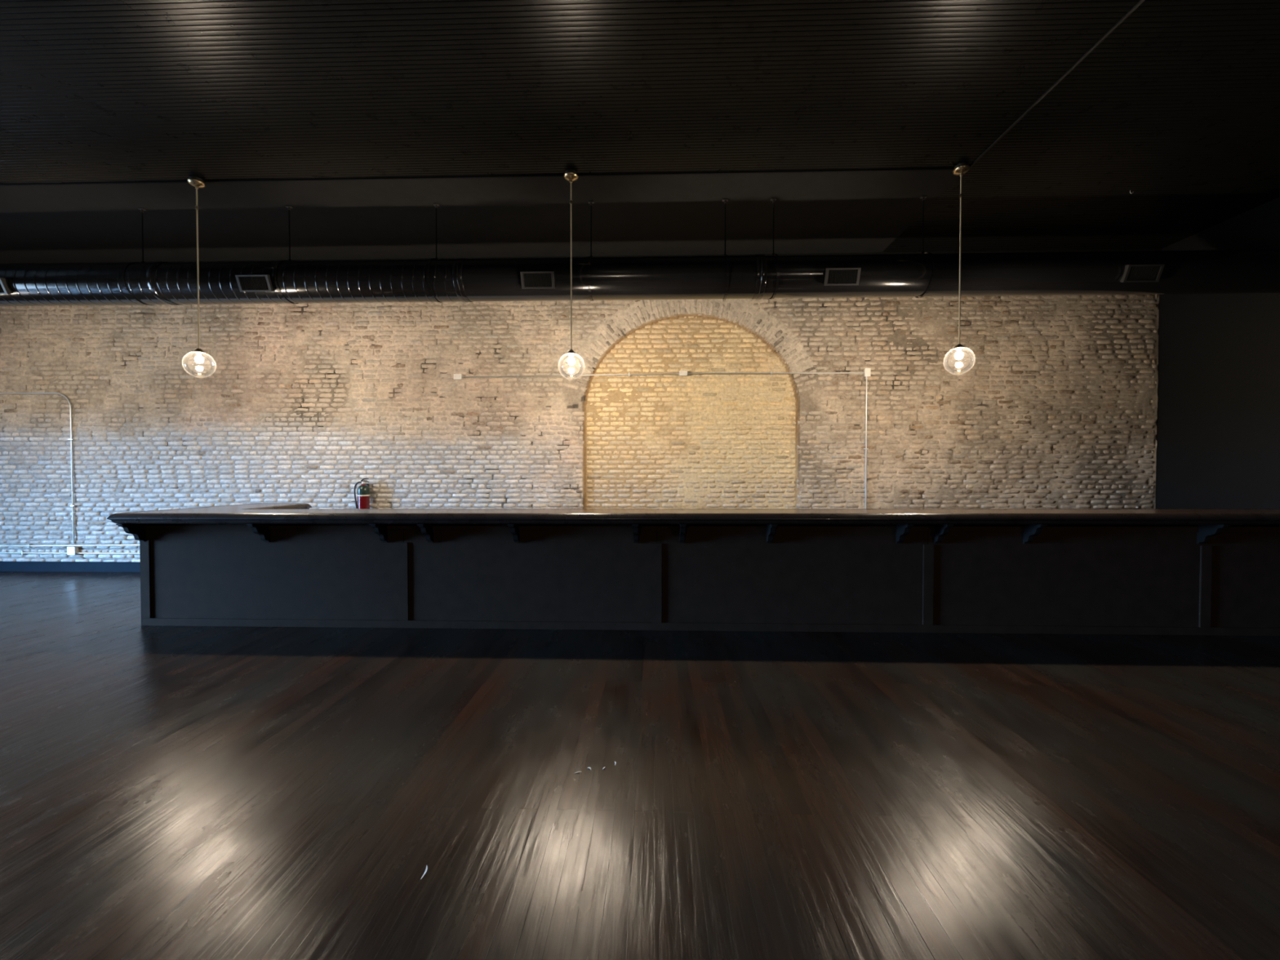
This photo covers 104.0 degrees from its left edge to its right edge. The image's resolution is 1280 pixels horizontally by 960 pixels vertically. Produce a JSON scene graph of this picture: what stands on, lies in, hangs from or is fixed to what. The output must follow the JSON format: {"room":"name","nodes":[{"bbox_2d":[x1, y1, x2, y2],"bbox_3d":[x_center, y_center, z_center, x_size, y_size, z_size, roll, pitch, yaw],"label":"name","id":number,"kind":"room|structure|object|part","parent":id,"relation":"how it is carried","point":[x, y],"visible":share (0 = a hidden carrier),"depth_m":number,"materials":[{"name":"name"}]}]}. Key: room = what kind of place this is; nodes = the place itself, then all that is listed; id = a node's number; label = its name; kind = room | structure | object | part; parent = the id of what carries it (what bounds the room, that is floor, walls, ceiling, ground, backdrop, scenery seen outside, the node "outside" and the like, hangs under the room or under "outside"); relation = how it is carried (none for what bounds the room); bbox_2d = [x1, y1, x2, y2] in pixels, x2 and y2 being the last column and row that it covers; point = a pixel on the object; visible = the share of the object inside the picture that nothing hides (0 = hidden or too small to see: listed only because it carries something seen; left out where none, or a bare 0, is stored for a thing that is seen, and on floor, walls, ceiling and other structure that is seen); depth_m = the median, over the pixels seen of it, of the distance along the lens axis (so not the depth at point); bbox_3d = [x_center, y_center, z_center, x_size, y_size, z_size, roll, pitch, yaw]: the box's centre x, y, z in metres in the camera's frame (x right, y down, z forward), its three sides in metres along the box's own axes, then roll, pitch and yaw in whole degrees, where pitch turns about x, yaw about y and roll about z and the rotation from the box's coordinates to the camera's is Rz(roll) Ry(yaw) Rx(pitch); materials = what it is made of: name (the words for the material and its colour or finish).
{"room":"entertainment venue","nodes":[
{"label":"entertainment venue","id":0,"kind":"room"},
{"bbox_2d":[0,248,1161,562],"bbox_3d":[-2.903,-0.892,7.211,20.380,4.820,0.423,0,1,2],"label":"wall","id":1,"kind":"structure","parent":0,"point":[1056,406],"depth_m":6.99,"materials":[{"name":"beige brick"}]},
{"bbox_2d":[0,551,66,555],"bbox_3d":[-10.486,1.050,7.255,4.580,0.052,0.026,0,1,2],"label":"conduit","id":2,"kind":"object","parent":1,"relation":"attached to","point":[22,553],"visible":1,"depth_m":7.20,"materials":[{"name":"metal"}]},
{"bbox_2d":[0,392,75,543],"bbox_3d":[-10.441,-0.170,7.233,4.670,2.166,0.026,0,1,2],"label":"conduit","id":3,"kind":"object","parent":1,"relation":"attached to","point":[71,438],"visible":1,"depth_m":7.16,"materials":[{"name":"metal"}]},
{"bbox_2d":[0,543,139,547],"bbox_3d":[-8.737,0.935,7.194,8.080,0.075,0.045,0,1,2],"label":"conduit","id":4,"kind":"object","parent":1,"relation":"attached to","point":[28,545],"visible":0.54,"depth_m":7.15,"materials":[{"name":"metal"}]},
{"bbox_2d":[0,560,140,572],"bbox_3d":[-2.909,1.250,7.052,19.780,0.142,0.055,0,1,2],"label":"baseboard","id":5,"kind":"structure","parent":1,"relation":"attached to","point":[74,566],"depth_m":7.17,"materials":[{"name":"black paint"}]},
{"bbox_2d":[66,544,79,555],"bbox_3d":[-8.135,1.002,7.173,0.175,0.141,0.056,0,1,2],"label":"junction box","id":6,"kind":"object","parent":1,"relation":"attached to","point":[73,550],"visible":1,"depth_m":7.15,"materials":[{"name":"metal"}]},
{"bbox_3d":[-8.136,1.014,7.150,0.111,0.116,0.004,0,1,2],"label":"plate","id":7,"kind":"part","parent":6,"relation":"part of","materials":[{"name":"metal"}]},
{"bbox_2d":[79,552,139,554],"bbox_3d":[-6.388,1.051,7.137,3.380,0.052,0.026,0,1,2],"label":"conduit","id":8,"kind":"object","parent":1,"relation":"attached to","point":[79,553],"visible":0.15,"depth_m":7.16,"materials":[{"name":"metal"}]},
{"bbox_2d":[351,477,369,508],"bbox_3d":[-3.878,0.246,6.948,0.220,0.553,0.170,-1,1,-36],"label":"fire extinguisher","id":9,"kind":"object","parent":1,"relation":"attached to","point":[363,490],"visible":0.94,"depth_m":6.91,"materials":[{"name":"red metal"}]},
{"bbox_2d":[453,373,463,379],"bbox_3d":[-2.522,-1.436,6.969,0.136,0.078,0.056,0,1,2],"label":"junction box","id":10,"kind":"object","parent":1,"relation":"attached to","point":[456,376],"visible":1,"depth_m":6.94,"materials":[{"name":"metal"}]},
{"bbox_2d":[463,372,677,377],"bbox_3d":[-0.973,-1.451,6.938,3.015,0.068,0.026,0,1,2],"label":"conduit","id":11,"kind":"object","parent":1,"relation":"attached to","point":[517,375],"visible":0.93,"depth_m":6.93,"materials":[{"name":"metal"}]},
{"bbox_2d":[677,370,688,376],"bbox_3d":[0.594,-1.465,6.879,0.161,0.068,0.056,0,1,2],"label":"junction box","id":12,"kind":"object","parent":1,"relation":"attached to","point":[682,373],"visible":1,"depth_m":6.85,"materials":[{"name":"metal"}]},
{"bbox_3d":[0.593,-1.465,6.855,0.111,0.068,0.004,0,1,2],"label":"plate","id":13,"kind":"part","parent":12,"relation":"part of","materials":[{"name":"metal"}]},
{"bbox_2d":[688,371,862,375],"bbox_3d":[1.851,-1.464,6.856,2.395,0.052,0.026,0,1,2],"label":"conduit","id":14,"kind":"object","parent":1,"relation":"attached to","point":[771,372],"visible":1,"depth_m":6.84,"materials":[{"name":"metal"}]},
{"bbox_2d":[863,378,868,508],"bbox_3d":[3.092,-0.123,6.844,0.060,2.575,0.026,0,1,2],"label":"conduit","id":15,"kind":"object","parent":1,"relation":"attached to","point":[865,448],"visible":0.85,"depth_m":6.83,"materials":[{"name":"metal"}]},
{"bbox_2d":[862,368,871,378],"bbox_3d":[3.078,-1.448,6.808,0.103,0.136,0.056,0,1,2],"label":"junction box","id":16,"kind":"object","parent":1,"relation":"attached to","point":[867,371],"visible":1,"depth_m":6.78,"materials":[{"name":"metal"}]},
{"bbox_3d":[3.089,-1.461,6.783,0.078,0.111,0.004,0,1,2],"label":"plate","id":17,"kind":"part","parent":16,"relation":"part of","materials":[{"name":"metal"}]},
{"bbox_2d":[0,571,1279,959],"bbox_3d":[-3.079,1.524,1.141,20.380,0.200,12.650,0,1,2],"label":"floor","id":18,"kind":"structure","parent":0,"point":[167,793],"depth_m":2.23,"materials":[{"name":"brown wood"}]},
{"bbox_2d":[420,865,427,879],"bbox_3d":[-0.773,1.410,1.800,0.011,0.006,0.062,0,1,-5],"label":"flake","id":19,"kind":"object","parent":18,"relation":"on","point":[425,871],"visible":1,"depth_m":1.80,"materials":[{"name":"white"}]},
{"bbox_2d":[115,523,1279,635],"bbox_3d":[1.134,0.859,4.993,11.580,0.997,1.385,0,1,2],"label":"bar counter","id":20,"kind":"object","parent":18,"relation":"on","point":[1042,579],"depth_m":4.52,"materials":[{"name":"black paint"}]},
{"bbox_3d":[-3.423,0.875,4.662,2.486,0.975,0.030,0,1,2],"label":"panel","id":21,"kind":"part","parent":20,"relation":"part of","materials":[{"name":"black paint"}]},
{"bbox_3d":[-1.012,0.874,4.592,2.329,0.981,0.030,0,1,2],"label":"panel","id":22,"kind":"part","parent":20,"relation":"part of","materials":[{"name":"black paint"}]},
{"bbox_2d":[106,502,1279,524],"bbox_3d":[1.107,0.321,4.994,11.633,0.120,1.461,0,1,2],"label":"countertop","id":23,"kind":"structure","parent":20,"relation":"on","point":[259,513],"depth_m":4.35,"materials":[{"name":"brown wood"}]},
{"bbox_3d":[1.120,1.330,4.516,11.580,0.070,0.015,0,1,2],"label":"rail","id":24,"kind":"part","parent":20,"relation":"part of","materials":[{"name":"black paint"}]},
{"bbox_3d":[1.120,0.425,4.500,11.580,0.070,0.015,0,1,2],"label":"rail","id":25,"kind":"part","parent":20,"relation":"part of","materials":[{"name":"black paint"}]},
{"bbox_3d":[1.364,0.872,4.524,2.418,0.986,0.030,0,1,2],"label":"panel","id":26,"kind":"part","parent":20,"relation":"part of","materials":[{"name":"black paint"}]},
{"bbox_3d":[3.774,0.871,4.454,2.396,0.991,0.030,0,1,2],"label":"panel","id":27,"kind":"part","parent":20,"relation":"part of","materials":[{"name":"black paint"}]},
{"bbox_3d":[5.941,0.869,4.392,1.931,0.996,0.030,0,1,2],"label":"panel","id":28,"kind":"part","parent":20,"relation":"part of","materials":[{"name":"black paint"}]},
{"bbox_2d":[0,0,1279,263],"bbox_3d":[-3.079,-3.093,1.060,20.380,0.204,12.650,0,1,2],"label":"ceiling","id":29,"kind":"structure","parent":0,"point":[1177,108],"depth_m":4.31,"materials":[{"name":"black paint"}]},
{"bbox_2d":[137,208,146,261],"bbox_3d":[-5.638,-2.776,5.667,0.060,0.592,0.040,0,1,2],"label":"hanger","id":30,"kind":"object","parent":29,"relation":"hanging from","point":[142,210],"visible":1,"depth_m":5.66,"materials":[{"name":"black paint"}]},
{"bbox_3d":[-5.638,-2.776,5.667,0.012,0.592,0.012,0,1,-21],"label":"rod","id":31,"kind":"part","parent":30,"relation":"part of","materials":[{"name":"black paint"}]},
{"bbox_2d":[0,248,1279,306],"bbox_3d":[-2.950,-2.236,5.575,19.760,0.487,0.509,0,1,2],"label":"ventilation duct","id":32,"kind":"object","parent":30,"relation":"hanging from","point":[756,277],"visible":0.99,"depth_m":5.35,"materials":[{"name":"black metal"}]},
{"bbox_2d":[0,277,12,294],"bbox_3d":[-7.133,-2.137,5.517,0.352,0.186,0.149,0,1,2],"label":"vent register","id":33,"kind":"object","parent":32,"relation":"attached to","point":[6,288],"depth_m":5.49,"materials":[{"name":"black paint"}]},
{"bbox_2d":[235,275,273,291],"bbox_3d":[-4.164,-2.135,5.431,0.352,0.186,0.149,0,1,2],"label":"vent register","id":34,"kind":"object","parent":32,"relation":"attached to","point":[245,282],"depth_m":5.40,"materials":[{"name":"black paint"}]},
{"bbox_2d":[520,271,555,288],"bbox_3d":[-1.086,-2.134,5.342,0.352,0.186,0.149,0,1,2],"label":"vent register","id":35,"kind":"object","parent":32,"relation":"attached to","point":[528,279],"depth_m":5.32,"materials":[{"name":"black paint"}]},
{"bbox_2d":[823,267,861,285],"bbox_3d":[2.113,-2.132,5.250,0.352,0.186,0.149,0,1,2],"label":"vent register","id":36,"kind":"object","parent":32,"relation":"attached to","point":[832,276],"depth_m":5.23,"materials":[{"name":"black paint"}]},
{"bbox_2d":[1120,264,1164,282],"bbox_3d":[5.162,-2.130,5.162,0.352,0.186,0.149,0,1,2],"label":"vent register","id":37,"kind":"object","parent":32,"relation":"attached to","point":[1128,273],"depth_m":5.13,"materials":[{"name":"black paint"}]},
{"bbox_2d":[182,176,216,377],"bbox_3d":[-4.514,-2.056,5.107,0.264,2.010,0.264,0,1,2],"label":"pendant light","id":38,"kind":"object","parent":29,"relation":"hanging from","point":[197,182],"visible":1,"depth_m":5.11,"materials":[{"name":"black paint"}]},
{"bbox_3d":[-4.514,-2.153,5.105,0.013,1.636,0.013,0,1,17],"label":"stem","id":39,"kind":"part","parent":38,"relation":"part of","materials":[{"name":"gold metal"}]},
{"bbox_3d":[-4.514,-1.182,5.122,0.264,0.262,0.264,0,1,2],"label":"glass globe","id":40,"kind":"part","parent":38,"relation":"part of"},
{"bbox_3d":[-4.514,-1.244,5.121,0.068,0.092,0.068,0,1,2],"label":"bulb","id":41,"kind":"part","parent":38,"relation":"part of","materials":[{"name":"white glass"}]},
{"bbox_2d":[285,205,293,259],"bbox_3d":[-3.938,-2.776,5.618,0.060,0.592,0.040,0,1,2],"label":"hanger","id":42,"kind":"object","parent":29,"relation":"hanging from","point":[289,207],"visible":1,"depth_m":5.61,"materials":[{"name":"black paint"}]},
{"bbox_3d":[-3.938,-2.776,5.618,0.012,0.592,0.012,0,1,24],"label":"rod","id":43,"kind":"part","parent":42,"relation":"part of","materials":[{"name":"black paint"}]},
{"bbox_2d":[432,203,439,257],"bbox_3d":[-2.269,-2.775,5.570,0.060,0.592,0.040,0,1,2],"label":"hanger","id":44,"kind":"object","parent":29,"relation":"hanging from","point":[436,205],"visible":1,"depth_m":5.56,"materials":[{"name":"black paint"}]},
{"bbox_3d":[-2.269,-2.775,5.570,0.012,0.592,0.012,0,1,24],"label":"rod","id":45,"kind":"part","parent":44,"relation":"part of","materials":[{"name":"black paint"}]},
{"bbox_2d":[0,167,954,186],"bbox_3d":[-4.810,-3.059,5.138,16.085,0.017,0.020,0,1,2],"label":"trim","id":46,"kind":"structure","parent":29,"relation":"attached to","point":[953,168],"depth_m":5.04,"materials":[{"name":"black paint"}]},
{"bbox_3d":[-4.783,-3.086,6.081,16.085,0.014,1.888,0,1,2],"label":"smooth ceiling panel","id":47,"kind":"part","parent":29,"relation":"part of","materials":[{"name":"black paint"}]},
{"bbox_2d":[558,168,584,379],"bbox_3d":[-0.687,-2.034,4.997,0.264,2.050,0.264,0,1,2],"label":"pendant light","id":48,"kind":"object","parent":29,"relation":"hanging from","point":[570,175],"visible":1,"depth_m":5.00,"materials":[{"name":"black paint"}]},
{"bbox_3d":[-0.687,-2.131,4.995,0.013,1.677,0.013,0,1,-13],"label":"stem","id":49,"kind":"part","parent":48,"relation":"part of","materials":[{"name":"gold metal"}]},
{"bbox_3d":[-0.687,-1.139,5.013,0.264,0.262,0.264,0,1,2],"label":"glass globe","id":50,"kind":"part","parent":48,"relation":"part of"},
{"bbox_3d":[-0.687,-1.201,5.012,0.068,0.092,0.068,0,1,2],"label":"bulb","id":51,"kind":"part","parent":48,"relation":"part of","materials":[{"name":"white glass"}]},
{"bbox_2d":[587,200,594,255],"bbox_3d":[-0.540,-2.774,5.520,0.060,0.592,0.040,0,1,2],"label":"hanger","id":52,"kind":"object","parent":29,"relation":"hanging from","point":[590,202],"visible":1,"depth_m":5.52,"materials":[{"name":"black paint"}]},
{"bbox_3d":[-0.540,-2.774,5.520,0.012,0.592,0.012,0,1,-21],"label":"rod","id":53,"kind":"part","parent":52,"relation":"part of","materials":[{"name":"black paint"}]},
{"bbox_2d":[722,198,728,253],"bbox_3d":[0.934,-2.773,5.478,0.060,0.592,0.040,0,1,2],"label":"hanger","id":54,"kind":"object","parent":29,"relation":"hanging from","point":[725,200],"visible":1,"depth_m":5.47,"materials":[{"name":"black paint"}]},
{"bbox_3d":[0.934,-2.773,5.478,0.012,0.592,0.012,0,1,-21],"label":"rod","id":55,"kind":"part","parent":54,"relation":"part of","materials":[{"name":"black paint"}]},
{"bbox_2d":[770,198,777,253],"bbox_3d":[1.459,-2.773,5.463,0.060,0.592,0.040,0,1,2],"label":"hanger","id":56,"kind":"object","parent":29,"relation":"hanging from","point":[773,200],"visible":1,"depth_m":5.46,"materials":[{"name":"black paint"}]},
{"bbox_3d":[1.459,-2.773,5.463,0.012,0.592,0.012,0,1,-21],"label":"rod","id":57,"kind":"part","parent":56,"relation":"part of","materials":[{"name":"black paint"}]},
{"bbox_2d":[920,195,927,251],"bbox_3d":[3.069,-2.772,5.416,0.060,0.592,0.040,0,1,2],"label":"hanger","id":58,"kind":"object","parent":29,"relation":"hanging from","point":[923,197],"visible":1,"depth_m":5.41,"materials":[{"name":"black paint"}]},
{"bbox_3d":[3.069,-2.772,5.416,0.012,0.592,0.012,0,1,-21],"label":"rod","id":59,"kind":"part","parent":58,"relation":"part of","materials":[{"name":"black paint"}]},
{"bbox_2d":[943,162,975,374],"bbox_3d":[3.128,-2.047,4.887,0.264,2.019,0.264,0,1,2],"label":"pendant light","id":60,"kind":"object","parent":29,"relation":"hanging from","point":[960,169],"visible":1,"depth_m":4.88,"materials":[{"name":"black paint"}]},
{"bbox_3d":[3.128,-1.230,4.901,0.068,0.092,0.068,0,1,2],"label":"bulb","id":61,"kind":"part","parent":60,"relation":"part of","materials":[{"name":"white glass"}]},
{"bbox_3d":[3.128,-1.169,4.902,0.264,0.262,0.264,0,1,2],"label":"glass globe","id":62,"kind":"part","parent":60,"relation":"part of"},
{"bbox_3d":[3.128,-2.145,4.885,0.013,1.646,0.013,0,1,17],"label":"stem","id":63,"kind":"part","parent":60,"relation":"part of","materials":[{"name":"gold metal"}]},
{"bbox_2d":[969,0,1145,168],"bbox_3d":[3.074,-2.967,-0.120,0.020,0.017,10.040,0,1,2],"label":"conduit pipe","id":64,"kind":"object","parent":29,"relation":"attached to","point":[1140,2],"depth_m":3.74,"materials":[{"name":"metal"}]},
{"bbox_2d":[1155,196,1279,508],"bbox_3d":[6.952,-0.778,0.657,0.300,4.820,12.340,0,1,2],"label":"wall","id":65,"kind":"structure","parent":0,"point":[1218,435],"depth_m":5.95,"materials":[{"name":"black paint"}]}
]}

